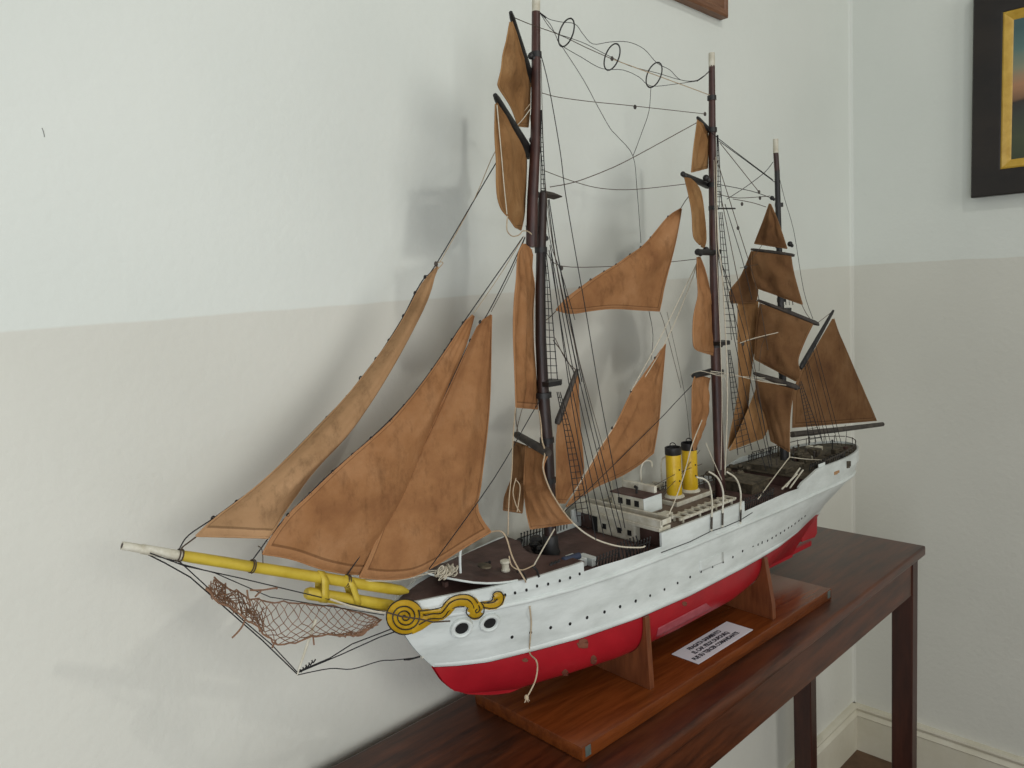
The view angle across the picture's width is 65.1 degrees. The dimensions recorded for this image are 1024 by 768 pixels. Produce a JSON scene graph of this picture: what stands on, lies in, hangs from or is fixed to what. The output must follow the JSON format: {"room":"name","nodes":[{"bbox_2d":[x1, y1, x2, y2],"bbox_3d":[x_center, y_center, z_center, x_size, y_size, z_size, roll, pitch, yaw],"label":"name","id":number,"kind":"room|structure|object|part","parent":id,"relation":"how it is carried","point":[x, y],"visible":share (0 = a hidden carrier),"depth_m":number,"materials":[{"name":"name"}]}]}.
{"room":"museum","nodes":[
{"label":"museum","id":0,"kind":"room"},
{"bbox_2d":[0,0,851,767],"bbox_3d":[-0.697,-0.138,0.783,4.600,3.200,0.121,-11,10,-44],"label":"wall","id":1,"kind":"structure","parent":0,"point":[217,217],"depth_m":1.09,"materials":[{"name":"paint"}]},
{"bbox_2d":[674,0,727,19],"bbox_3d":[0.291,-0.969,1.593,0.517,0.384,0.024,-11,10,-44],"label":"picture frame","id":2,"kind":"object","parent":1,"relation":"attached to","point":[718,9],"visible":1,"depth_m":1.74,"materials":[{"name":"brown wood"}]},
{"bbox_2d":[785,702,856,767],"bbox_3d":[-0.555,1.377,0.932,4.600,0.147,0.021,-11,10,-44],"label":"baseboard","id":3,"kind":"structure","parent":1,"relation":"attached to","point":[837,742],"depth_m":2.41,"materials":[{"name":"beige paint"}]},
{"bbox_2d":[848,0,855,701],"bbox_3d":[0.977,-0.516,2.312,0.012,3.053,0.012,-11,10,-44],"label":"trim","id":4,"kind":"structure","parent":1,"relation":"attached to","point":[850,2],"depth_m":2.32,"materials":[{"name":"paint"}]},
{"bbox_2d":[840,750,891,767],"bbox_3d":[0.916,1.594,-0.456,4.720,0.100,4.320,-11,10,-44],"label":"floor","id":5,"kind":"structure","parent":0,"point":[858,759],"depth_m":2.44,"materials":[{"name":"brown wood"}]},
{"bbox_2d":[331,526,924,767],"bbox_3d":[0.259,0.902,1.439,1.706,0.855,0.331,-11,10,-44],"label":"console table","id":6,"kind":"object","parent":5,"relation":"on","point":[869,578],"visible":0.66,"depth_m":1.37,"materials":[{"name":"brown wood"}]},
{"bbox_2d":[475,557,830,761],"bbox_3d":[0.281,0.399,1.429,0.728,0.139,0.240,-10,10,-42],"label":"display stand","id":7,"kind":"object","parent":6,"relation":"on","point":[580,713],"visible":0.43,"depth_m":1.27,"materials":[{"name":"brown wood"}]},
{"bbox_2d":[120,0,884,702],"bbox_3d":[0.232,-0.082,1.358,1.705,1.026,0.215,-10,10,-40],"label":"model sailing ship","id":8,"kind":"object","parent":7,"relation":"on","point":[503,615],"visible":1,"depth_m":1.19,"materials":[{"name":"white wood"}]},
{"bbox_3d":[-0.192,0.277,1.001,0.070,0.038,0.004,-8,8,-28],"label":"pale rod","id":9,"kind":"part","parent":8,"relation":"part of","materials":[{"name":"white wood"}]},
{"bbox_3d":[-0.006,0.234,1.102,0.008,0.062,0.060,-10,10,-41],"label":"loose cord","id":10,"kind":"part","parent":8,"relation":"part of","materials":[{"name":"beige fabric"}]},
{"bbox_3d":[-0.004,0.121,1.124,0.012,0.176,0.034,3,10,41],"label":"loose cord","id":11,"kind":"part","parent":8,"relation":"part of","materials":[{"name":"beige fabric"}]},
{"bbox_3d":[0.006,0.159,1.142,0.009,0.050,0.006,-10,10,-40],"label":"loose cord","id":12,"kind":"part","parent":8,"relation":"part of","materials":[{"name":"beige fabric"}]},
{"bbox_3d":[0.009,0.159,1.145,0.014,0.046,0.007,-10,10,-40],"label":"loose cord","id":13,"kind":"part","parent":8,"relation":"part of","materials":[{"name":"beige fabric"}]},
{"bbox_3d":[0.011,-0.219,1.129,0.007,0.031,0.088,1,9,28],"label":"loose cord","id":14,"kind":"part","parent":8,"relation":"part of","materials":[{"name":"beige fabric"}]},
{"bbox_3d":[0.015,0.244,1.103,0.045,0.026,0.007,-10,10,-40],"label":"loose cord","id":15,"kind":"part","parent":8,"relation":"part of","materials":[{"name":"beige fabric"}]},
{"bbox_3d":[0.029,0.341,1.145,0.018,0.168,0.106,-3,8,7],"label":"hanging cord","id":16,"kind":"part","parent":8,"relation":"part of","materials":[{"name":"beige fabric"}]},
{"bbox_3d":[0.033,0.252,1.327,0.054,0.024,0.004,-10,10,-40],"label":"pin rail","id":17,"kind":"part","parent":8,"relation":"part of","materials":[{"name":"black metal"}]},
{"bbox_3d":[0.142,0.239,1.376,0.003,0.026,0.012,-10,10,-40],"label":"doorway","id":18,"kind":"part","parent":8,"relation":"part of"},
{"bbox_3d":[0.143,0.262,1.198,0.054,0.024,0.004,-10,10,-40],"label":"pin rail","id":19,"kind":"part","parent":8,"relation":"part of","materials":[{"name":"black paint"}]},
{"bbox_3d":[0.281,0.332,1.433,1.026,0.041,0.205,-10,10,-40],"label":"waterline moulding","id":20,"kind":"part","parent":8,"relation":"part of","materials":[{"name":"white paint"}]},
{"bbox_3d":[0.195,0.252,1.233,0.056,0.024,0.004,-10,10,-40],"label":"pin rail","id":21,"kind":"part","parent":8,"relation":"part of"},
{"bbox_3d":[0.234,0.200,1.335,0.046,0.027,0.002,-10,10,-40],"label":"panel","id":22,"kind":"part","parent":8,"relation":"part of","materials":[{"name":"white wood"}]},
{"bbox_3d":[0.309,0.202,1.447,0.102,0.008,0.052,-10,10,-40],"label":"funnel casing","id":23,"kind":"part","parent":8,"relation":"part of","materials":[{"name":"white wood"}]},
{"bbox_3d":[0.309,0.198,1.446,0.098,0.002,0.048,-10,10,-40],"label":"casing","id":24,"kind":"part","parent":8,"relation":"part of","materials":[{"name":"white wood"}]},
{"bbox_3d":[0.365,0.198,1.588,0.146,0.028,0.003,-10,10,-40],"label":"deck railing","id":25,"kind":"part","parent":8,"relation":"part of","materials":[{"name":"metal"}]},
{"bbox_3d":[0.335,0.298,1.346,0.070,0.021,0.002,-10,10,-40],"label":"hull plate","id":26,"kind":"part","parent":8,"relation":"part of","materials":[{"name":"white paint"}]},
{"bbox_3d":[0.442,0.208,1.440,0.101,0.026,0.004,-10,10,-40],"label":"pin rail","id":27,"kind":"part","parent":8,"relation":"part of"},
{"bbox_3d":[0.554,0.148,1.745,0.146,0.016,0.004,-10,10,-40],"label":"pin rail","id":28,"kind":"part","parent":8,"relation":"part of","materials":[{"name":"black paint"}]},
{"bbox_3d":[0.664,0.141,1.746,0.252,0.016,0.162,-10,10,-40],"label":"poop railing","id":29,"kind":"part","parent":8,"relation":"part of","materials":[{"name":"white wood"}]},
{"bbox_3d":[0.645,0.157,1.639,0.146,0.016,0.004,-10,10,-40],"label":"pin rail","id":30,"kind":"part","parent":8,"relation":"part of","materials":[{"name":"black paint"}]},
{"bbox_3d":[0.105,0.509,1.115,0.011,0.015,0.003,-10,10,-40],"label":"corner plate","id":31,"kind":"part","parent":7,"relation":"part of","materials":[{"name":"silver metal"}]},
{"bbox_2d":[672,622,752,663],"bbox_3d":[0.350,0.447,1.394,0.167,0.001,0.054,-10,10,-42],"label":"card","id":32,"kind":"object","parent":7,"relation":"on","point":[717,639],"visible":1,"depth_m":1.39,"materials":[{"name":"white paper"}]},
{"bbox_3d":[0.760,0.799,2.084,0.033,0.831,0.048,-11,10,-44],"label":"leg","id":33,"kind":"part","parent":6,"relation":"part of","materials":[{"name":"brown wood"}]},
{"bbox_3d":[0.933,0.811,1.909,0.033,0.831,0.047,-11,10,-44],"label":"leg","id":34,"kind":"part","parent":6,"relation":"part of","materials":[{"name":"brown wood"}]},
{"bbox_2d":[853,0,1023,757],"bbox_3d":[2.452,-0.348,0.915,0.120,3.200,4.320,-11,10,-44],"label":"wall","id":35,"kind":"structure","parent":0,"point":[939,269],"depth_m":2.21,"materials":[{"name":"paint"}]},
{"bbox_2d":[853,702,1023,767],"bbox_3d":[2.537,1.175,1.022,0.021,0.147,4.200,-11,10,-44],"label":"baseboard","id":36,"kind":"structure","parent":35,"relation":"attached to","point":[936,748],"depth_m":2.35,"materials":[{"name":"beige paint"}]},
{"bbox_2d":[971,0,1023,197],"bbox_3d":[1.471,-0.710,1.747,0.030,0.504,0.840,-11,10,-44],"label":"framed painting","id":37,"kind":"object","parent":35,"relation":"attached to","point":[997,151],"visible":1,"depth_m":2.00,"materials":[{"name":"wood"}]}
]}

